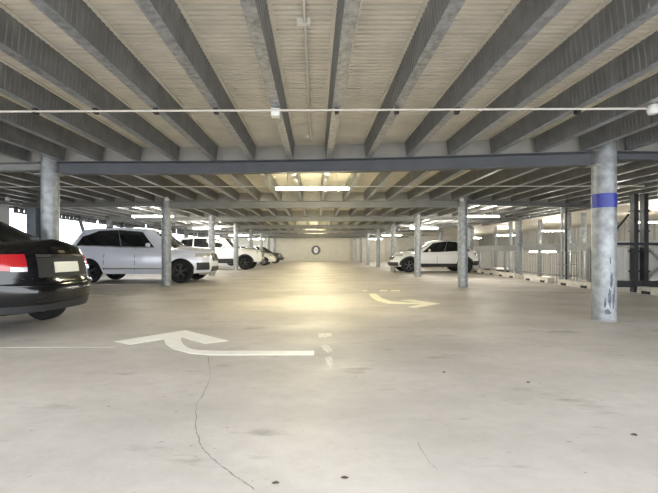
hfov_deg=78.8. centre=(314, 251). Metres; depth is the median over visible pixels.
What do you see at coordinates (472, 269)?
wheel stop
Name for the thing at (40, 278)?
parked car
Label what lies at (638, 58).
joist
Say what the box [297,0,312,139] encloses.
conduit
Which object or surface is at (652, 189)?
joist
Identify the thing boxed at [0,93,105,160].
joist
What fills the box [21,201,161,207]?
crossbeam
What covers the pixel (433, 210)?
joist
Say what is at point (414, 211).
joist
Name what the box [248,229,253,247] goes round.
steel column
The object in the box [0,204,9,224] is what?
wall
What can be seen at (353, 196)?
trim
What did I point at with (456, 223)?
joist
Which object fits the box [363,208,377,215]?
joist
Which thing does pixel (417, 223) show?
steel column
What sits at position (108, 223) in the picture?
stanchion
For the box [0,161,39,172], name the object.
crossbeam
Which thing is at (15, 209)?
panel
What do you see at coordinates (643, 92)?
joist
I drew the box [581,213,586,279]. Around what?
steel column
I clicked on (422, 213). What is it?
trim
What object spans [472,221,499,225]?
joist
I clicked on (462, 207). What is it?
steel column
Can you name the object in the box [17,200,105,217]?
joist
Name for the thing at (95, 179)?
joist
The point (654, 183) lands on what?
joist
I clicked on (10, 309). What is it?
diffuser
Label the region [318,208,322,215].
joist
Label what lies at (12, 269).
lamp
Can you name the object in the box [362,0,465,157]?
joist
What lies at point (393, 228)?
steel column
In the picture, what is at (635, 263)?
frame
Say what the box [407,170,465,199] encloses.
joist
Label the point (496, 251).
fence panel
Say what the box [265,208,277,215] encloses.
joist
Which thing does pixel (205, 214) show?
trim
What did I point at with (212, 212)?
joist
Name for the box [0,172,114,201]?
joist
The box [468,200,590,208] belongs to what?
crossbeam
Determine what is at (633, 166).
joist
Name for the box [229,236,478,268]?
wall
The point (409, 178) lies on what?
joist
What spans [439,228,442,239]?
steel column
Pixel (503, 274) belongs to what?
wheel stop
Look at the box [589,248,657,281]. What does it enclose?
fence panel
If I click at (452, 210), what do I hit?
joist
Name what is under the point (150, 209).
joist
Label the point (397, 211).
joist
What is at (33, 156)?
trim
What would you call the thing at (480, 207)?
joist
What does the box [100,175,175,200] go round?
joist
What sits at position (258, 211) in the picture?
joist
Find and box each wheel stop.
[469,268,481,272]
[480,270,498,274]
[497,272,519,277]
[524,275,553,282]
[558,279,590,288]
[637,286,657,295]
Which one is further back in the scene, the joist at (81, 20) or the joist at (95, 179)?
the joist at (95, 179)
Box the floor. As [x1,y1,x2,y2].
[0,261,657,492]
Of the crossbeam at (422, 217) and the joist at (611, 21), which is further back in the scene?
the crossbeam at (422, 217)
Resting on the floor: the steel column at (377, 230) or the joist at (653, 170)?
the steel column at (377, 230)
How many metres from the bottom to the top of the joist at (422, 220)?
0.241 m
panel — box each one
[13,206,96,223]
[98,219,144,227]
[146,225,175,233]
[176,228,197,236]
[479,250,504,271]
[505,249,538,275]
[539,248,588,280]
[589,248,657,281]
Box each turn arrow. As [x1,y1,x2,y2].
[114,330,313,354]
[369,294,440,307]
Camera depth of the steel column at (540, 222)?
21.24 m
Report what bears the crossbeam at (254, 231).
attached to the steel column at (377, 230)
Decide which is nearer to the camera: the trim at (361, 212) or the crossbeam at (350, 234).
the trim at (361, 212)
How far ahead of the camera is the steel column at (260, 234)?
32.24 m
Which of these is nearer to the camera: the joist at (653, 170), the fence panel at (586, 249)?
the joist at (653, 170)
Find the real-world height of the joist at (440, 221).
0.241 m
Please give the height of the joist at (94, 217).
0.241 m
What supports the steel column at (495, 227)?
on the floor
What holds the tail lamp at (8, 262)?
attached to the parked car at (40, 278)
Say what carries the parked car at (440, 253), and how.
on the floor
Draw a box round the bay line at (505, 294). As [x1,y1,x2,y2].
[505,294,648,294]
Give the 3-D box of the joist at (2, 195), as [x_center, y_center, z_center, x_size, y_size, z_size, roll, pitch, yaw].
[-8.458,-1.599,9.553,0.200,0.241,5.005,0,0,0]
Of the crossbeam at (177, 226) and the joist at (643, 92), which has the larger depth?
the crossbeam at (177, 226)
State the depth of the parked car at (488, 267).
24.03 m
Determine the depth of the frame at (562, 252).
12.48 m
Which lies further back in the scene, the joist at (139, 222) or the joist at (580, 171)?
the joist at (139, 222)
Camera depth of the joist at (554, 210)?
15.46 m
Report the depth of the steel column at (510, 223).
22.24 m
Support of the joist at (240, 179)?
attached to the ceiling
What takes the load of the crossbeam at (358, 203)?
attached to the steel column at (166, 208)
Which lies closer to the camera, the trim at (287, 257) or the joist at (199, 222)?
the joist at (199, 222)
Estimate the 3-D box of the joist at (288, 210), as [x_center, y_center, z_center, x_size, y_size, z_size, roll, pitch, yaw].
[-1.018,-1.599,14.152,0.200,0.241,4.956,0,0,0]
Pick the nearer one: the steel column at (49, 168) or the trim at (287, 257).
the steel column at (49, 168)
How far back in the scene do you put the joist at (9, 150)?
6.23 m
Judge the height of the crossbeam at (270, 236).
0.200 m
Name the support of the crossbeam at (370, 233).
attached to the steel column at (367, 234)
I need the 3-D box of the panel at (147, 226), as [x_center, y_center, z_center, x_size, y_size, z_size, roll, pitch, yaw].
[-9.850,-1.500,25.850,0.100,0.440,4.900,0,0,0]
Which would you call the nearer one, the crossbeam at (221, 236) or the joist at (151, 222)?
the joist at (151, 222)
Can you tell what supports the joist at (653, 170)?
attached to the ceiling
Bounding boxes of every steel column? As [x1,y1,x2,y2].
[34,154,64,239]
[159,198,172,286]
[208,214,214,275]
[233,223,237,269]
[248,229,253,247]
[259,233,262,263]
[266,236,270,249]
[354,238,355,261]
[359,236,361,262]
[366,233,369,264]
[376,229,379,266]
[389,222,396,270]
[412,213,421,276]
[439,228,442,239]
[456,195,470,286]
[468,224,473,267]
[494,226,496,266]
[509,221,512,272]
[513,218,521,274]
[538,220,542,275]
[567,213,570,278]
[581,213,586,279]
[585,140,623,321]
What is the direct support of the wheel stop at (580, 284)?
on the floor
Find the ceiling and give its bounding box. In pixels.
[0,0,657,235]
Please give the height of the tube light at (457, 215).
0.485 m
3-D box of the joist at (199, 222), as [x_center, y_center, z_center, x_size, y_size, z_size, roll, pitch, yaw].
[-5.978,-1.599,19.595,0.200,0.241,5.005,0,0,0]
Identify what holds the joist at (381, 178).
attached to the ceiling
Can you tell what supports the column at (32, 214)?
on the floor
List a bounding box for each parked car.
[0,221,91,319]
[72,226,218,282]
[180,237,263,269]
[227,245,275,265]
[254,246,284,262]
[388,240,478,272]
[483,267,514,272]
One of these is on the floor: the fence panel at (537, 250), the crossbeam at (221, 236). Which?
the fence panel at (537, 250)
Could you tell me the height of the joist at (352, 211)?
0.241 m
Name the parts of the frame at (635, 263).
post, ribbed panel, rail, rail, post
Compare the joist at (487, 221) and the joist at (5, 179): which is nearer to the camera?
the joist at (5, 179)
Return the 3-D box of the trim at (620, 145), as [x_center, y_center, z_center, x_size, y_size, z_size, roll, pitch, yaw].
[6.635,-1.597,6.041,4.536,0.245,0.030,0,0,-3]
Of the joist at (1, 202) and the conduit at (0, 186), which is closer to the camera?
the conduit at (0, 186)
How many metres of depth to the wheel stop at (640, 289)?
9.46 m
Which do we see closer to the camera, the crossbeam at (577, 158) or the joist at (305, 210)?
the crossbeam at (577, 158)
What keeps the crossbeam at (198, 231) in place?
attached to the steel column at (250, 233)
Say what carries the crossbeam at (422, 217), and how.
attached to the steel column at (417, 223)
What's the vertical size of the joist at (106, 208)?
0.241 m
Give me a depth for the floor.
2.95 m
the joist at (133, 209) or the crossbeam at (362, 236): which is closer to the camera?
the joist at (133, 209)
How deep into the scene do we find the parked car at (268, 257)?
29.59 m
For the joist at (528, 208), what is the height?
0.241 m
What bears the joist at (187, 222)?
attached to the ceiling
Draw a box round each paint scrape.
[318,333,331,336]
[321,344,332,352]
[325,356,332,366]
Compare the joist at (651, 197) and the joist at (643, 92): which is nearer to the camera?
the joist at (643, 92)
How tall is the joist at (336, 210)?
0.241 m
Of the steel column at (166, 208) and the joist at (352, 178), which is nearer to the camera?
the joist at (352, 178)
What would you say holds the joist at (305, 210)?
attached to the ceiling
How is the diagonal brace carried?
on the floor
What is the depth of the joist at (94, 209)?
15.16 m
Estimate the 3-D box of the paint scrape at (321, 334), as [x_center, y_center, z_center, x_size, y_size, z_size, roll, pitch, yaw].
[0.119,0.998,4.808,0.165,0.003,0.260,0,0,0]
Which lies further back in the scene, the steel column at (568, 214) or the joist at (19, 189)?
the steel column at (568, 214)
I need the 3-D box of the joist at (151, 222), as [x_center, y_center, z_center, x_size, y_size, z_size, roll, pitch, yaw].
[-8.458,-1.599,19.843,0.200,0.241,5.005,0,0,0]
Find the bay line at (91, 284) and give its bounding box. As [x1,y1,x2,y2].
[91,284,161,284]
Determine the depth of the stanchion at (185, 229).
27.75 m
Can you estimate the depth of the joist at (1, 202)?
15.28 m
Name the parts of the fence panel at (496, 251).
post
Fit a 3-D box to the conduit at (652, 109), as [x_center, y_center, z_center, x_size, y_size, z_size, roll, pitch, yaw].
[0.001,-1.427,4.111,9.201,0.094,0.191,0,0,1]
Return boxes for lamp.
[0,254,26,270]
[10,267,27,271]
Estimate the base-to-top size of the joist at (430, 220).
0.241 m
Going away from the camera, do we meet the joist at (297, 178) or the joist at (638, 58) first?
the joist at (638, 58)
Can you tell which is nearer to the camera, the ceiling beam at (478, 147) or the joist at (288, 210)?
the ceiling beam at (478, 147)
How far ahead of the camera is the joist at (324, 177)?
8.97 m
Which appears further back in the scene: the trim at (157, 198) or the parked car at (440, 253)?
the parked car at (440, 253)
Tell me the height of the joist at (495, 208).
0.241 m
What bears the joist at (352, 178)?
attached to the ceiling
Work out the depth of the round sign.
42.91 m
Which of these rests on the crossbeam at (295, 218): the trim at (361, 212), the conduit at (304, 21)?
the trim at (361, 212)
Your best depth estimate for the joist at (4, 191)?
10.54 m
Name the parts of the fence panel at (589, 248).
post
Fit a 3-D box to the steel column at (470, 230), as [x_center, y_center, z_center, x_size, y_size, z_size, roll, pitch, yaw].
[9.000,-0.360,23.200,0.370,2.720,0.294,0,0,0]
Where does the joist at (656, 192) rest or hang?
attached to the ceiling
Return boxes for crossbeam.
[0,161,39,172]
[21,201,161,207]
[56,151,593,174]
[109,217,207,220]
[156,225,232,227]
[170,200,458,208]
[186,230,248,232]
[206,234,258,235]
[215,216,414,221]
[221,236,266,237]
[238,225,390,228]
[253,230,375,232]
[263,233,365,235]
[270,236,358,237]
[362,236,408,237]
[370,233,422,235]
[380,230,442,232]
[396,225,471,227]
[421,216,518,220]
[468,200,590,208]
[617,151,657,161]
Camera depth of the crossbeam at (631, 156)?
5.90 m
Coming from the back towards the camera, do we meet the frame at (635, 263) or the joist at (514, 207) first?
the joist at (514, 207)
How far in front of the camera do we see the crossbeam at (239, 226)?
21.77 m
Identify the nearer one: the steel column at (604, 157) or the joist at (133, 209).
the steel column at (604, 157)
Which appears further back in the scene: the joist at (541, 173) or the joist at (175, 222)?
the joist at (175, 222)
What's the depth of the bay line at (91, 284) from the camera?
12.30 m
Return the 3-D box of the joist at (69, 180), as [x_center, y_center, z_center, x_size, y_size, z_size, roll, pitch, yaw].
[-5.358,-1.599,9.243,0.200,0.241,5.005,0,0,0]
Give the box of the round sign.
[311,246,320,254]
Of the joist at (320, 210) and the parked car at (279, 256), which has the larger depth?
the parked car at (279, 256)
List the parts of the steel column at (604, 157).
cap plate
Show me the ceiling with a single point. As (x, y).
(384, 27)
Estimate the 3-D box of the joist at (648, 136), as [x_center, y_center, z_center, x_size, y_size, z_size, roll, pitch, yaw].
[4.562,-1.599,2.569,0.200,0.241,6.537,0,0,0]
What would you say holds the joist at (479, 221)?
attached to the ceiling
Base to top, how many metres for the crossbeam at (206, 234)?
0.140 m
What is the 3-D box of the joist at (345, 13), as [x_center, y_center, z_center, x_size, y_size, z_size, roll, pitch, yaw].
[0.222,-1.599,2.821,0.200,0.241,7.041,0,0,0]
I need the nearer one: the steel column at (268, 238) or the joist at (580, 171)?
the joist at (580, 171)
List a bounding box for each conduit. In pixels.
[0,104,657,117]
[0,186,643,186]
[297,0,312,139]
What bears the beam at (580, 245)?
attached to the wall at (528, 237)
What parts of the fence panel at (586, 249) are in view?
post, rail, rail, post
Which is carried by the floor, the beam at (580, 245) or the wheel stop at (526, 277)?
the wheel stop at (526, 277)
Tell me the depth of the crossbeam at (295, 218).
16.64 m
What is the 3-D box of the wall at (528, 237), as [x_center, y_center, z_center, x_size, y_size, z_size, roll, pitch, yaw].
[17.625,0.365,22.880,0.150,4.170,40.760,0,0,0]
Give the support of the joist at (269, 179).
attached to the ceiling
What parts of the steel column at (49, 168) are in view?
cap plate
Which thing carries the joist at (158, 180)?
attached to the ceiling
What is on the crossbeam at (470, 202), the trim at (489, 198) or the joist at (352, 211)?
the trim at (489, 198)
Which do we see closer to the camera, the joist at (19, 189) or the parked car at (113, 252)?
the joist at (19, 189)
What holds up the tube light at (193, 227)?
hanging from the ceiling
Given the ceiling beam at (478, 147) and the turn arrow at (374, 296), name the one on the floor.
the turn arrow at (374, 296)
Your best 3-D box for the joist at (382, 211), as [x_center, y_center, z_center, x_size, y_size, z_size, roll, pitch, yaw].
[2.702,-1.599,14.002,0.200,0.241,4.902,0,0,0]
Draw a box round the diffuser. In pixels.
[0,296,88,314]
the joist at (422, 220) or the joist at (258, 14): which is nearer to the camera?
the joist at (258, 14)
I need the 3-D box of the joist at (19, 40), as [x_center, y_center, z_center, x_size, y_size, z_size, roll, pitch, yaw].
[-2.258,-1.599,2.887,0.200,0.241,7.173,0,0,0]
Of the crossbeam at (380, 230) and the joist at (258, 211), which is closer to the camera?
the joist at (258, 211)
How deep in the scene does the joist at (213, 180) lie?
9.46 m
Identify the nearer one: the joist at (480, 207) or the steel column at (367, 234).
the joist at (480, 207)
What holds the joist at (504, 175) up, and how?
attached to the ceiling
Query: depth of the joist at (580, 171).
8.77 m
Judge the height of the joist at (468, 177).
0.241 m
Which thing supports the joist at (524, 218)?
attached to the ceiling
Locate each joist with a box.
[0,1,181,160]
[0,57,143,160]
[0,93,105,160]
[0,121,65,160]
[0,140,28,161]
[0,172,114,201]
[0,175,94,201]
[0,182,74,201]
[0,188,39,199]
[0,193,35,202]
[0,197,16,202]
[0,201,91,217]
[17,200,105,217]
[25,172,134,201]
[29,0,219,159]
[65,208,119,217]
[68,175,154,200]
[83,208,131,216]
[92,216,142,225]
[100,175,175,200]
[100,207,146,214]
[106,216,153,225]
[115,207,160,214]
[132,175,196,200]
[134,0,257,159]
[134,207,174,216]
[140,221,161,224]
[152,207,189,216]
[164,175,218,200]
[171,221,185,224]
[178,209,203,216]
[178,221,196,224]
[191,221,207,224]
[195,209,217,216]
[196,175,239,200]
[213,209,232,216]
[228,174,261,200]
[231,208,247,216]
[240,0,295,158]
[247,208,262,216]
[259,174,282,200]
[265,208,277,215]
[284,208,292,215]
[292,174,304,200]
[302,208,307,215]
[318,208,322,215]
[319,173,329,200]
[323,0,362,158]
[333,208,340,215]
[341,173,361,199]
[348,208,358,215]
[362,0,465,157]
[363,172,395,199]
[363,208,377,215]
[378,208,395,215]
[385,171,430,199]
[393,208,413,215]
[403,0,570,156]
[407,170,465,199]
[409,208,431,215]
[409,219,429,224]
[421,219,439,224]
[424,208,450,215]
[428,169,502,199]
[431,220,452,224]
[438,205,478,215]
[441,220,457,224]
[445,0,657,154]
[451,168,539,199]
[452,205,494,216]
[452,220,478,224]
[468,206,513,214]
[468,220,486,224]
[472,150,590,199]
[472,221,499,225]
[479,206,527,214]
[482,216,530,225]
[488,26,657,153]
[492,161,630,200]
[495,207,546,215]
[505,207,559,217]
[511,162,657,200]
[518,208,577,217]
[530,165,657,201]
[531,208,589,217]
[532,69,657,151]
[548,174,657,202]
[566,181,657,202]
[579,102,657,150]
[583,186,657,203]
[617,191,657,201]
[617,195,657,204]
[623,125,657,150]
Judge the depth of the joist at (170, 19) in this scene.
3.26 m
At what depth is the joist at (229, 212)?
15.59 m
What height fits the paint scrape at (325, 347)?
0.003 m
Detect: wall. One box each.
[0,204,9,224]
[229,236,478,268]
[479,219,657,287]
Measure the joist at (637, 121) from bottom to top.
0.241 m
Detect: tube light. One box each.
[132,215,173,216]
[193,227,220,228]
[275,173,349,189]
[410,227,437,228]
[457,215,499,216]
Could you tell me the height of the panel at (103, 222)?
0.440 m
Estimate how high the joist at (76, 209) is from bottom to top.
0.241 m
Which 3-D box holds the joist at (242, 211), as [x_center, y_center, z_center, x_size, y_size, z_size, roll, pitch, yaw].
[-2.878,-1.599,14.228,0.200,0.241,4.984,0,0,0]
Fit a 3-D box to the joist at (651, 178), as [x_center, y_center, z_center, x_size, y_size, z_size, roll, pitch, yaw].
[7.042,-1.599,9.041,0.200,0.241,5.880,0,0,0]
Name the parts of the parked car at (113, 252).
roof rail, window trim, sill trim, bumper trim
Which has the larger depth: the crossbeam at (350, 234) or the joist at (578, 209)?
the crossbeam at (350, 234)
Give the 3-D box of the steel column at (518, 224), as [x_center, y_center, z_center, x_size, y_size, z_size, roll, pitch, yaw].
[8.950,-0.360,17.600,0.370,2.720,0.294,0,0,0]
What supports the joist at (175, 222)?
attached to the ceiling
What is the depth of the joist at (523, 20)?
3.24 m
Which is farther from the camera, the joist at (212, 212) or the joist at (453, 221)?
the joist at (453, 221)
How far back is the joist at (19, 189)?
9.97 m
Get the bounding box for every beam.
[64,136,589,160]
[408,240,657,250]
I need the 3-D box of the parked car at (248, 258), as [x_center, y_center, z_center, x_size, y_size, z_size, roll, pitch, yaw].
[-5.513,0.059,23.370,5.013,1.882,2.198,0,0,0]
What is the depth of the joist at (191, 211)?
15.52 m
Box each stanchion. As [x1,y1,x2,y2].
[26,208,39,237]
[106,216,112,226]
[184,228,187,237]
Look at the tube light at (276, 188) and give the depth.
7.98 m
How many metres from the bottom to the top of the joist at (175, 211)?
0.241 m
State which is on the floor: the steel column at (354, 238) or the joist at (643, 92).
the steel column at (354, 238)
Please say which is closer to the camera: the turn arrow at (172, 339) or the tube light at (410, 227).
the turn arrow at (172, 339)
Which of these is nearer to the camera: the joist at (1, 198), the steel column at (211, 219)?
the joist at (1, 198)
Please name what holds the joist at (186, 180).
attached to the ceiling
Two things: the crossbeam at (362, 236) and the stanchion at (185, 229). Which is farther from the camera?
the crossbeam at (362, 236)
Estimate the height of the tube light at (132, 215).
0.485 m
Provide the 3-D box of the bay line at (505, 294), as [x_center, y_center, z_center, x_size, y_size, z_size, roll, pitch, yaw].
[6.235,0.998,9.395,3.530,0.003,0.090,0,0,0]
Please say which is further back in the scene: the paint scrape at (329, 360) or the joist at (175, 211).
the joist at (175, 211)
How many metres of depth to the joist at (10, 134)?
5.72 m
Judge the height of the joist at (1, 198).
0.241 m
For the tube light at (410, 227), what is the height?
0.485 m
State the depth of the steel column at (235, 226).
21.88 m
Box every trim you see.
[0,151,39,161]
[23,195,161,202]
[110,213,207,217]
[175,192,457,200]
[218,210,413,216]
[280,238,399,260]
[421,212,517,217]
[468,194,590,203]
[617,138,657,150]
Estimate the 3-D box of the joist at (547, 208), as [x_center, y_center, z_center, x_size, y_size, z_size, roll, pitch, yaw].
[8.282,-1.599,14.834,0.200,0.241,4.880,0,0,0]
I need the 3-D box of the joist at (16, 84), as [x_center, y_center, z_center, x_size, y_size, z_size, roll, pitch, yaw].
[-2.878,-1.599,2.892,0.200,0.241,7.184,0,0,0]
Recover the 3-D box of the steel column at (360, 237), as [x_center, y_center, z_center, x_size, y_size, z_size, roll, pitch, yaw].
[4.220,-0.360,37.050,0.370,2.720,0.294,0,0,0]
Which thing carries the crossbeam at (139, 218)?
attached to the steel column at (211, 219)
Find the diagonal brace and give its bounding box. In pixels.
[77,216,84,231]
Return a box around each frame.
[556,208,576,283]
[617,193,657,291]
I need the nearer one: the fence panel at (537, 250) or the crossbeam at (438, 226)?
the fence panel at (537, 250)
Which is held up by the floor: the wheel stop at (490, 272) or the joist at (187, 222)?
the wheel stop at (490, 272)

